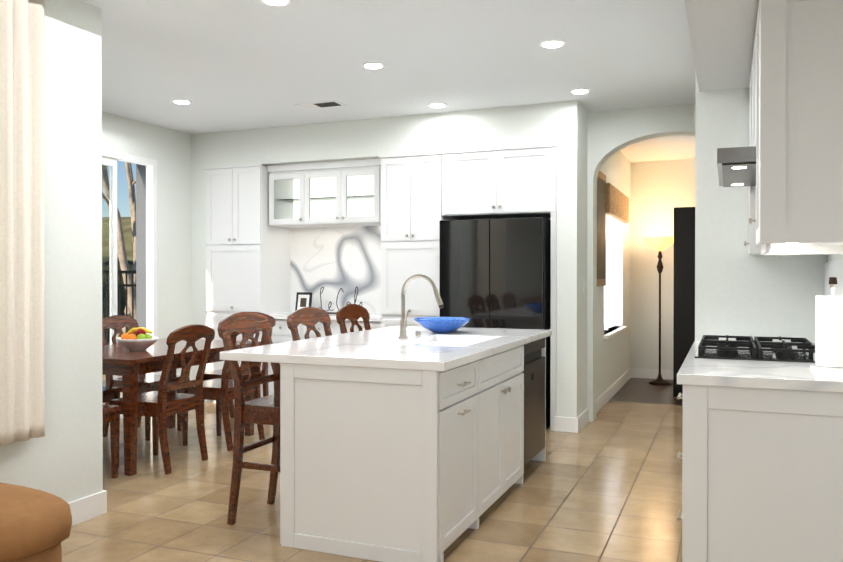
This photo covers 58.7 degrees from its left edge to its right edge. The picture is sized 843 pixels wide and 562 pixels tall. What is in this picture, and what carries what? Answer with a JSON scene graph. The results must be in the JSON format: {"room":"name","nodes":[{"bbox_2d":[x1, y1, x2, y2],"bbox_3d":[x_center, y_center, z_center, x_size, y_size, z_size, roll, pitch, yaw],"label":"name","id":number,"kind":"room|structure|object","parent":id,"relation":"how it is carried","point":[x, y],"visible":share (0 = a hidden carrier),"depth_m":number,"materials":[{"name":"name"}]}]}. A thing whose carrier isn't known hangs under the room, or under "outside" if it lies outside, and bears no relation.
{"room":"kitchen","nodes":[
{"label":"kitchen","id":0,"kind":"room"},
{"bbox_2d":[0,0,102,502],"bbox_3d":[-2.881,-0.091,1.507,0.150,2.750,5.640,0,0,22],"label":"wall","id":1,"kind":"structure","parent":0,"point":[63,458],"depth_m":3.89,"materials":[{"name":"paint"}]},
{"bbox_2d":[68,490,106,525],"bbox_3d":[-2.802,1.224,1.490,0.015,0.120,5.655,0,0,22],"label":"baseboard","id":2,"kind":"structure","parent":1,"relation":"attached to","point":[88,507],"depth_m":3.99,"materials":[{"name":"white wood"}]},
{"bbox_2d":[102,111,190,380],"bbox_3d":[-2.854,-0.123,6.850,0.250,2.750,3.350,0,0,22],"label":"wall","id":3,"kind":"structure","parent":0,"point":[174,220],"depth_m":7.39,"materials":[{"name":"paint"}]},
{"bbox_2d":[102,149,157,418],"bbox_3d":[-3.003,0.046,6.269,0.085,2.419,2.158,0,0,22],"label":"door","id":4,"kind":"structure","parent":3,"relation":"in","point":[110,158],"depth_m":7.20,"materials":[{"name":"white wood"}]},
{"bbox_2d":[136,164,145,327],"bbox_3d":[-3.118,0.045,6.317,0.165,2.420,2.160,0,0,22],"label":"door frame","id":5,"kind":"structure","parent":3,"relation":"attached to","point":[141,245],"depth_m":7.31,"materials":[{"name":"paint"}]},
{"bbox_2d":[191,168,211,402],"bbox_3d":[-2.176,0.045,7.925,0.190,2.400,0.550,0,0,22],"label":"cabinet filler","id":6,"kind":"structure","parent":0,"point":[198,247],"depth_m":7.67,"materials":[{"name":"paint"}]},
{"bbox_2d":[61,401,682,561],"bbox_3d":[-0.170,1.300,2.923,8.200,0.050,10.600,0,0,22],"label":"floor","id":7,"kind":"structure","parent":0,"point":[605,485],"depth_m":4.23,"materials":[{"name":"beige tile"}]},
{"bbox_2d":[0,483,71,561],"bbox_3d":[-1.938,0.794,1.531,1.020,0.980,2.270,0,0,22],"label":"sofa","id":8,"kind":"object","parent":7,"relation":"on","point":[35,525],"visible":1,"depth_m":2.23,"materials":[{"name":"brown leather"}]},
{"bbox_2d":[102,404,120,478],"bbox_3d":[-2.234,0.781,4.655,0.480,0.972,0.536,0,0,19],"label":"chair","id":9,"kind":"object","parent":7,"relation":"on","point":[110,413],"visible":0.1,"depth_m":4.79,"materials":[{"name":"brown wood"}]},
{"bbox_2d":[102,386,121,402],"bbox_3d":[-2.578,0.775,5.527,0.536,0.972,0.480,0,0,22],"label":"chair","id":10,"kind":"object","parent":7,"relation":"on","point":[110,393],"visible":0.02,"depth_m":5.55,"materials":[{"name":"brown wood"}]},
{"bbox_2d":[102,315,181,440],"bbox_3d":[-2.313,0.772,6.173,0.536,0.972,0.480,0,0,19],"label":"chair","id":11,"kind":"object","parent":7,"relation":"on","point":[146,382],"visible":0.4,"depth_m":6.12,"materials":[{"name":"brown wood"}]},
{"bbox_2d":[109,324,214,473],"bbox_3d":[-1.776,0.778,5.157,0.536,0.972,0.480,0,0,21],"label":"chair","id":12,"kind":"object","parent":7,"relation":"on","point":[161,404],"visible":0.98,"depth_m":5.06,"materials":[{"name":"brown wood"}]},
{"bbox_2d":[102,338,259,475],"bbox_3d":[-2.020,0.879,5.645,0.950,0.760,1.460,0,0,22],"label":"dining table","id":13,"kind":"object","parent":7,"relation":"on","point":[127,365],"visible":0.4,"depth_m":4.96,"materials":[{"name":"brown wood"}]},
{"bbox_2d":[116,327,158,350],"bbox_3d":[-2.047,0.416,5.405,0.296,0.167,0.296,0,0,22],"label":"fruit bowl","id":14,"kind":"object","parent":13,"relation":"on","point":[140,339],"visible":1,"depth_m":5.34,"materials":[{"name":"white ceramic"}]},
{"bbox_2d":[179,329,264,450],"bbox_3d":[-1.517,0.774,5.815,0.536,0.972,0.480,0,0,25],"label":"chair","id":15,"kind":"object","parent":7,"relation":"on","point":[220,391],"visible":0.46,"depth_m":5.69,"materials":[{"name":"brown wood"}]},
{"bbox_2d":[203,312,275,417],"bbox_3d":[-1.629,0.769,6.614,0.480,0.972,0.536,0,0,22],"label":"chair","id":16,"kind":"object","parent":7,"relation":"on","point":[211,375],"visible":0.12,"depth_m":6.67,"materials":[{"name":"brown wood"}]},
{"bbox_2d":[217,312,279,524],"bbox_3d":[-0.769,0.719,4.028,0.478,1.102,0.470,0,0,21],"label":"stool","id":17,"kind":"object","parent":7,"relation":"on","point":[265,410],"visible":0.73,"depth_m":3.91,"materials":[{"name":"brown wood"}]},
{"bbox_2d":[205,164,292,402],"bbox_3d":[-1.779,0.047,7.746,0.660,2.398,0.560,0,0,22],"label":"tall cabinet","id":18,"kind":"object","parent":7,"relation":"on","point":[278,237],"depth_m":7.50,"materials":[{"name":"white wood"}]},
{"bbox_2d":[261,316,304,396],"bbox_3d":[-1.274,0.807,7.543,0.561,0.880,0.560,0,0,22],"label":"base cabinet","id":19,"kind":"object","parent":7,"relation":"on","point":[281,333],"depth_m":7.32,"materials":[{"name":"white wood"}]},
{"bbox_2d":[265,312,376,319],"bbox_3d":[-0.872,0.348,7.376,1.300,0.040,0.560,0,0,22],"label":"countertop","id":20,"kind":"structure","parent":19,"relation":"on","point":[373,315],"depth_m":7.35,"materials":[{"name":"white stone"}]},
{"bbox_2d":[295,292,312,310],"bbox_3d":[-1.198,0.220,7.636,0.180,0.209,0.064,0,0,22],"label":"photo frame","id":21,"kind":"object","parent":20,"relation":"on","point":[303,299],"visible":0.73,"depth_m":7.63,"materials":[{"name":"black paint"}]},
{"bbox_2d":[319,287,361,313],"bbox_3d":[-0.800,0.191,7.486,0.590,0.272,0.060,0,0,22],"label":"sign","id":22,"kind":"object","parent":20,"relation":"on","point":[336,301],"visible":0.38,"depth_m":7.50,"materials":[{"name":"black metal"}]},
{"bbox_2d":[287,307,331,340],"bbox_3d":[-0.518,0.716,4.652,0.478,1.102,0.470,0,0,24],"label":"stool","id":23,"kind":"object","parent":7,"relation":"on","point":[309,317],"visible":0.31,"depth_m":4.70,"materials":[{"name":"brown wood"}]},
{"bbox_2d":[305,322,324,337],"bbox_3d":[-0.867,0.808,7.393,0.562,0.880,0.530,0,0,22],"label":"base cabinet","id":24,"kind":"object","parent":7,"relation":"on","point":[319,326],"depth_m":7.16,"materials":[{"name":"white wood"}]},
{"bbox_2d":[336,304,370,333],"bbox_3d":[-0.288,0.712,5.204,0.478,1.102,0.470,0,0,21],"label":"stool","id":25,"kind":"object","parent":7,"relation":"on","point":[353,313],"visible":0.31,"depth_m":5.24,"materials":[{"name":"brown wood"}]},
{"bbox_2d":[330,320,376,334],"bbox_3d":[-0.471,0.809,7.215,0.561,0.880,0.560,0,0,22],"label":"base cabinet","id":26,"kind":"object","parent":7,"relation":"on","point":[335,328],"depth_m":7.04,"materials":[{"name":"white wood"}]},
{"bbox_2d":[377,152,444,327],"bbox_3d":[0.007,0.052,7.014,0.600,2.398,0.560,0,0,22],"label":"tall cabinet","id":27,"kind":"object","parent":7,"relation":"on","point":[409,216],"depth_m":6.76,"materials":[{"name":"white wood"}]},
{"bbox_2d":[272,334,551,561],"bbox_3d":[0.106,0.826,4.417,0.852,0.880,2.120,0,0,22],"label":"kitchen island","id":28,"kind":"object","parent":7,"relation":"on","point":[395,448],"depth_m":3.48,"materials":[{"name":"white wood"}]},
{"bbox_2d":[220,340,491,365],"bbox_3d":[-0.316,0.370,3.815,1.190,0.040,0.710,0,0,22],"label":"island countertop","id":29,"kind":"structure","parent":28,"relation":"on","point":[370,353],"depth_m":3.68,"materials":[{"name":"white stone"}]},
{"bbox_2d":[300,330,527,353],"bbox_3d":[-0.041,0.366,4.485,1.190,0.040,0.740,0,0,22],"label":"island countertop","id":30,"kind":"structure","parent":28,"relation":"on","point":[501,343],"depth_m":4.48,"materials":[{"name":"white stone"}]},
{"bbox_2d":[399,274,443,338],"bbox_3d":[0.032,0.152,4.551,0.290,0.386,0.236,0,0,22],"label":"faucet","id":31,"kind":"object","parent":30,"relation":"on","point":[403,324],"visible":1,"depth_m":4.50,"materials":[{"name":"silver metal"}]},
{"bbox_2d":[413,317,470,332],"bbox_3d":[0.137,0.295,4.985,0.390,0.094,0.390,0,0,22],"label":"bowl","id":32,"kind":"object","parent":30,"relation":"on","point":[441,324],"visible":1,"depth_m":4.88,"materials":[{"name":"ceramic"}]},
{"bbox_2d":[408,338,487,345],"bbox_3d":[0.158,0.478,4.405,0.452,0.208,0.752,0,0,22],"label":"sink","id":33,"kind":"object","parent":30,"relation":"in","point":[427,341],"depth_m":4.69,"materials":[{"name":"white ceramic"}]},
{"bbox_2d":[376,326,551,341],"bbox_3d":[0.232,0.362,5.152,1.190,0.040,0.700,0,0,22],"label":"island countertop","id":34,"kind":"structure","parent":28,"relation":"on","point":[463,332],"depth_m":4.99,"materials":[{"name":"white stone"}]},
{"bbox_2d":[521,338,544,465],"bbox_3d":[0.465,0.828,5.081,0.638,0.868,0.568,0,0,22],"label":"dishwasher","id":35,"kind":"object","parent":28,"relation":"in","point":[534,402],"visible":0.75,"depth_m":4.94,"materials":[{"name":"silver metal"}]},
{"bbox_2d":[440,217,550,428],"bbox_3d":[0.704,0.360,6.660,0.910,1.775,0.670,0,0,22],"label":"refrigerator","id":36,"kind":"object","parent":7,"relation":"on","point":[495,273],"visible":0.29,"depth_m":6.34,"materials":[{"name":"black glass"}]},
{"bbox_2d":[677,384,842,561],"bbox_3d":[1.427,0.835,3.036,0.668,0.880,0.606,0,0,22],"label":"base cabinet","id":37,"kind":"object","parent":7,"relation":"on","point":[762,461],"depth_m":2.78,"materials":[{"name":"white wood"}]},
{"bbox_2d":[677,340,842,391],"bbox_3d":[1.615,0.372,3.519,0.688,0.040,1.688,0,0,22],"label":"countertop","id":38,"kind":"structure","parent":37,"relation":"on","point":[778,376],"depth_m":2.85,"materials":[{"name":"white stone"}]},
{"bbox_2d":[695,335,814,362],"bbox_3d":[1.635,0.322,3.669,0.530,0.056,0.760,0,0,22],"label":"cooktop","id":39,"kind":"object","parent":38,"relation":"in","point":[739,348],"visible":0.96,"depth_m":3.51,"materials":[{"name":"black metal"}]},
{"bbox_2d":[809,277,842,371],"bbox_3d":[1.649,0.170,3.003,0.170,0.370,0.170,0,0,22],"label":"paper towel holder","id":40,"kind":"object","parent":38,"relation":"on","point":[829,334],"visible":1,"depth_m":2.96,"materials":[{"name":"white paper"}]},
{"bbox_2d":[191,102,556,168],"bbox_3d":[-0.515,-1.326,7.236,3.780,0.350,0.550,0,0,22],"label":"soffit","id":41,"kind":"structure","parent":0,"point":[520,125],"depth_m":6.88,"materials":[{"name":"paint"}]},
{"bbox_2d":[82,0,695,161],"bbox_3d":[0.228,-1.530,3.878,8.200,0.100,12.700,0,0,22],"label":"ceiling","id":42,"kind":"structure","parent":0,"point":[227,65],"depth_m":5.03,"materials":[{"name":"paint"}]},
{"bbox_2d":[171,99,191,104],"bbox_3d":[-2.000,-1.492,6.249,0.169,0.006,0.169,0,0,-17],"label":"recessed light","id":43,"kind":"object","parent":42,"relation":"in","point":[177,101],"depth_m":6.22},
{"bbox_2d":[260,0,291,6],"bbox_3d":[-0.769,-1.478,3.951,0.169,0.006,0.169,0,0,-17],"label":"recessed light","id":44,"kind":"object","parent":42,"relation":"in","point":[277,3],"depth_m":3.97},
{"bbox_2d":[296,100,345,108],"bbox_3d":[-0.855,-1.490,6.353,0.380,0.010,0.180,0,0,22],"label":"ceiling vent","id":45,"kind":"object","parent":42,"relation":"in","point":[325,104],"visible":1,"depth_m":6.33,"materials":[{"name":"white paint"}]},
{"bbox_2d":[361,62,385,69],"bbox_3d":[-0.331,-1.485,5.177,0.169,0.006,0.169,0,0,-17],"label":"recessed light","id":46,"kind":"object","parent":42,"relation":"in","point":[369,65],"depth_m":5.16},
{"bbox_2d":[428,103,447,107],"bbox_3d":[0.139,-1.493,6.378,0.169,0.006,0.169,0,0,-17],"label":"recessed light","id":47,"kind":"object","parent":42,"relation":"in","point":[434,105],"depth_m":6.36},
{"bbox_2d":[539,40,565,48],"bbox_3d":[0.822,-1.482,4.694,0.169,0.006,0.169,0,0,-17],"label":"recessed light","id":48,"kind":"object","parent":42,"relation":"in","point":[549,44],"depth_m":4.69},
{"bbox_2d":[569,88,590,93],"bbox_3d":[1.247,-1.490,5.892,0.169,0.006,0.169,0,0,16],"label":"recessed light","id":49,"kind":"object","parent":42,"relation":"in","point":[575,91],"depth_m":5.88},
{"bbox_2d":[556,100,629,417],"bbox_3d":[1.928,-0.130,7.998,0.170,2.750,3.800,0,0,22],"label":"wall","id":50,"kind":"structure","parent":0,"point":[571,274],"depth_m":6.27,"materials":[{"name":"paint"}]},
{"bbox_2d":[441,144,556,219],"bbox_3d":[0.755,-0.862,6.702,1.017,0.568,0.560,0,0,22],"label":"upper cabinet","id":51,"kind":"object","parent":50,"relation":"attached to","point":[517,181],"depth_m":6.44,"materials":[{"name":"white wood"}]},
{"bbox_2d":[575,408,588,432],"bbox_3d":[1.386,1.194,6.437,0.015,0.120,0.515,0,0,22],"label":"baseboard","id":52,"kind":"structure","parent":50,"relation":"attached to","point":[583,418],"depth_m":6.37,"materials":[{"name":"white wood"}]},
{"bbox_2d":[597,171,605,285],"bbox_3d":[1.708,-0.500,7.190,0.031,1.100,0.680,0,0,22],"label":"framed picture","id":53,"kind":"object","parent":50,"relation":"attached to","point":[601,229],"visible":0.64,"depth_m":7.21,"materials":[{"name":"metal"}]},
{"bbox_2d":[596,368,631,413],"bbox_3d":[2.119,1.183,8.226,0.015,0.120,2.950,0,0,22],"label":"baseboard","id":54,"kind":"structure","parent":50,"relation":"attached to","point":[614,388],"depth_m":8.08,"materials":[{"name":"white wood"}]},
{"bbox_2d":[603,215,627,338],"bbox_3d":[2.088,-0.192,8.257,0.170,1.530,1.540,0,0,22],"label":"window","id":55,"kind":"structure","parent":50,"relation":"in","point":[613,301],"depth_m":8.90,"materials":[{"name":"white glass"}]},
{"bbox_2d":[606,183,628,222],"bbox_3d":[2.156,-0.837,8.247,0.059,0.300,1.580,0,0,22],"label":"valance","id":56,"kind":"object","parent":50,"relation":"attached to","point":[617,204],"visible":0.86,"depth_m":8.03,"materials":[{"name":"fabric"}]},
{"bbox_2d":[587,104,694,421],"bbox_3d":[2.356,-0.121,6.418,1.820,2.750,0.200,0,0,22],"label":"wall","id":57,"kind":"structure","parent":0,"point":[611,133],"depth_m":6.63,"materials":[{"name":"paint"}]},
{"bbox_2d":[609,378,682,405],"bbox_3d":[3.093,1.267,8.449,1.990,0.050,2.100,0,0,22],"label":"floor","id":58,"kind":"structure","parent":0,"point":[638,390],"depth_m":8.28,"materials":[{"name":"brown wood"}]},
{"bbox_2d":[643,237,673,384],"bbox_3d":[2.870,0.357,9.021,0.410,1.761,0.410,0,0,22],"label":"floor lamp","id":59,"kind":"object","parent":58,"relation":"on","point":[659,244],"visible":0.96,"depth_m":8.98,"materials":[{"name":"brown metal"}]},
{"bbox_2d":[630,159,694,369],"bbox_3d":[3.369,-0.139,9.380,1.450,2.750,0.150,0,0,22],"label":"wall","id":60,"kind":"structure","parent":0,"point":[660,191],"depth_m":9.48,"materials":[{"name":"paint"}]},
{"bbox_2d":[632,368,672,379],"bbox_3d":[3.357,1.177,9.305,1.410,0.120,0.015,0,0,22],"label":"baseboard","id":61,"kind":"structure","parent":60,"relation":"attached to","point":[636,372],"depth_m":9.48,"materials":[{"name":"white wood"}]},
{"bbox_2d":[685,0,758,91],"bbox_3d":[1.585,-1.275,0.530,2.850,0.370,7.230,0,0,22],"label":"soffit","id":62,"kind":"structure","parent":0,"point":[722,34],"depth_m":3.45,"materials":[{"name":"paint"}]},
{"bbox_2d":[695,75,826,342],"bbox_3d":[2.228,-0.111,4.812,0.840,2.750,1.170,0,0,22],"label":"wall block","id":63,"kind":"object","parent":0,"point":[740,290],"visible":0.25,"depth_m":4.35,"materials":[{"name":"paint"}]},
{"bbox_2d":[827,254,842,261],"bbox_3d":[1.979,-0.102,3.293,0.150,2.750,1.830,0,0,22],"label":"wall","id":64,"kind":"structure","parent":0,"point":[834,257],"depth_m":3.88,"materials":[{"name":"paint"}]},
{"bbox_2d":[749,68,751,145],"bbox_3d":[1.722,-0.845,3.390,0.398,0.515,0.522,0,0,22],"label":"upper cabinet","id":65,"kind":"object","parent":64,"relation":"attached to","point":[750,87],"depth_m":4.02,"materials":[{"name":"white wood"}]},
{"bbox_2d":[717,146,755,186],"bbox_3d":[1.725,-0.548,3.606,0.551,0.078,0.910,0,0,22],"label":"range hood","id":66,"kind":"object","parent":65,"relation":"attached to","point":[736,166],"visible":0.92,"depth_m":3.33,"materials":[{"name":"silver metal"}]},
{"bbox_2d":[744,186,835,254],"bbox_3d":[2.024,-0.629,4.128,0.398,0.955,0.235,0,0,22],"label":"upper cabinet","id":67,"kind":"object","parent":64,"relation":"attached to","point":[795,251],"depth_m":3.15,"materials":[{"name":"white wood"}]},
{"bbox_2d":[752,0,842,251],"bbox_3d":[1.524,-0.622,2.907,0.398,0.955,0.485,0,0,22],"label":"upper cabinet","id":68,"kind":"object","parent":64,"relation":"attached to","point":[796,131],"depth_m":2.72,"materials":[{"name":"white wood"}]},
{"bbox_3d":[3.653,-0.128,7.671,0.370,2.750,3.100,0,0,22],"label":"wall","id":69,"kind":"structure","parent":0,"visible":0},
{"bbox_2d":[673,207,694,396],"bbox_3d":[3.081,0.228,7.874,0.820,2.025,0.040,0,0,22],"label":"hall door","id":70,"kind":"structure","parent":69,"relation":"in","point":[684,287],"depth_m":7.97,"materials":[{"name":"black paint"}]},
{"label":"outside","id":71,"kind":"structure","parent":0,"visible":0},
{"bbox_2d":[102,329,130,403],"bbox_3d":[-42.766,1.078,60.727,114.450,0.295,200.000,0,0,22],"label":"ground","id":72,"kind":"structure","parent":71,"point":[104,383],"depth_m":9.35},
{"bbox_2d":[102,270,135,344],"bbox_3d":[-3.700,0.509,10.129,0.060,1.454,14.030,0,0,22],"label":"fence","id":73,"kind":"object","parent":72,"relation":"on","point":[126,285],"visible":0.02,"depth_m":9.66,"materials":[{"name":"black metal"}]},
{"bbox_2d":[102,162,135,342],"bbox_3d":[-8.125,-6.475,17.745,13.453,17.040,15.341,0,0,22],"label":"vegetation","id":74,"kind":"object","parent":72,"relation":"on","point":[124,263],"visible":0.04,"depth_m":14.06,"materials":[{"name":"plant"}]},
{"bbox_2d":[102,217,132,260],"bbox_3d":[-45.221,-5.321,69.799,93.000,12.783,175.000,0,0,22],"label":"hill","id":75,"kind":"structure","parent":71,"point":[126,228],"depth_m":103.49,"materials":[{"name":"green plant"}]},
{"bbox_3d":[-2.136,-1.425,3.058,0.044,0.019,1.390,0,0,22],"label":"curtain rod","id":76,"kind":"object","parent":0,"visible":0},
{"bbox_2d":[0,0,44,444],"bbox_3d":[-2.062,-0.358,3.067,0.063,2.225,1.254,0,0,22],"label":"curtain","id":77,"kind":"object","parent":76,"relation":"hanging from","point":[22,410],"visible":1,"depth_m":3.51,"materials":[{"name":"fabric"}]}
]}

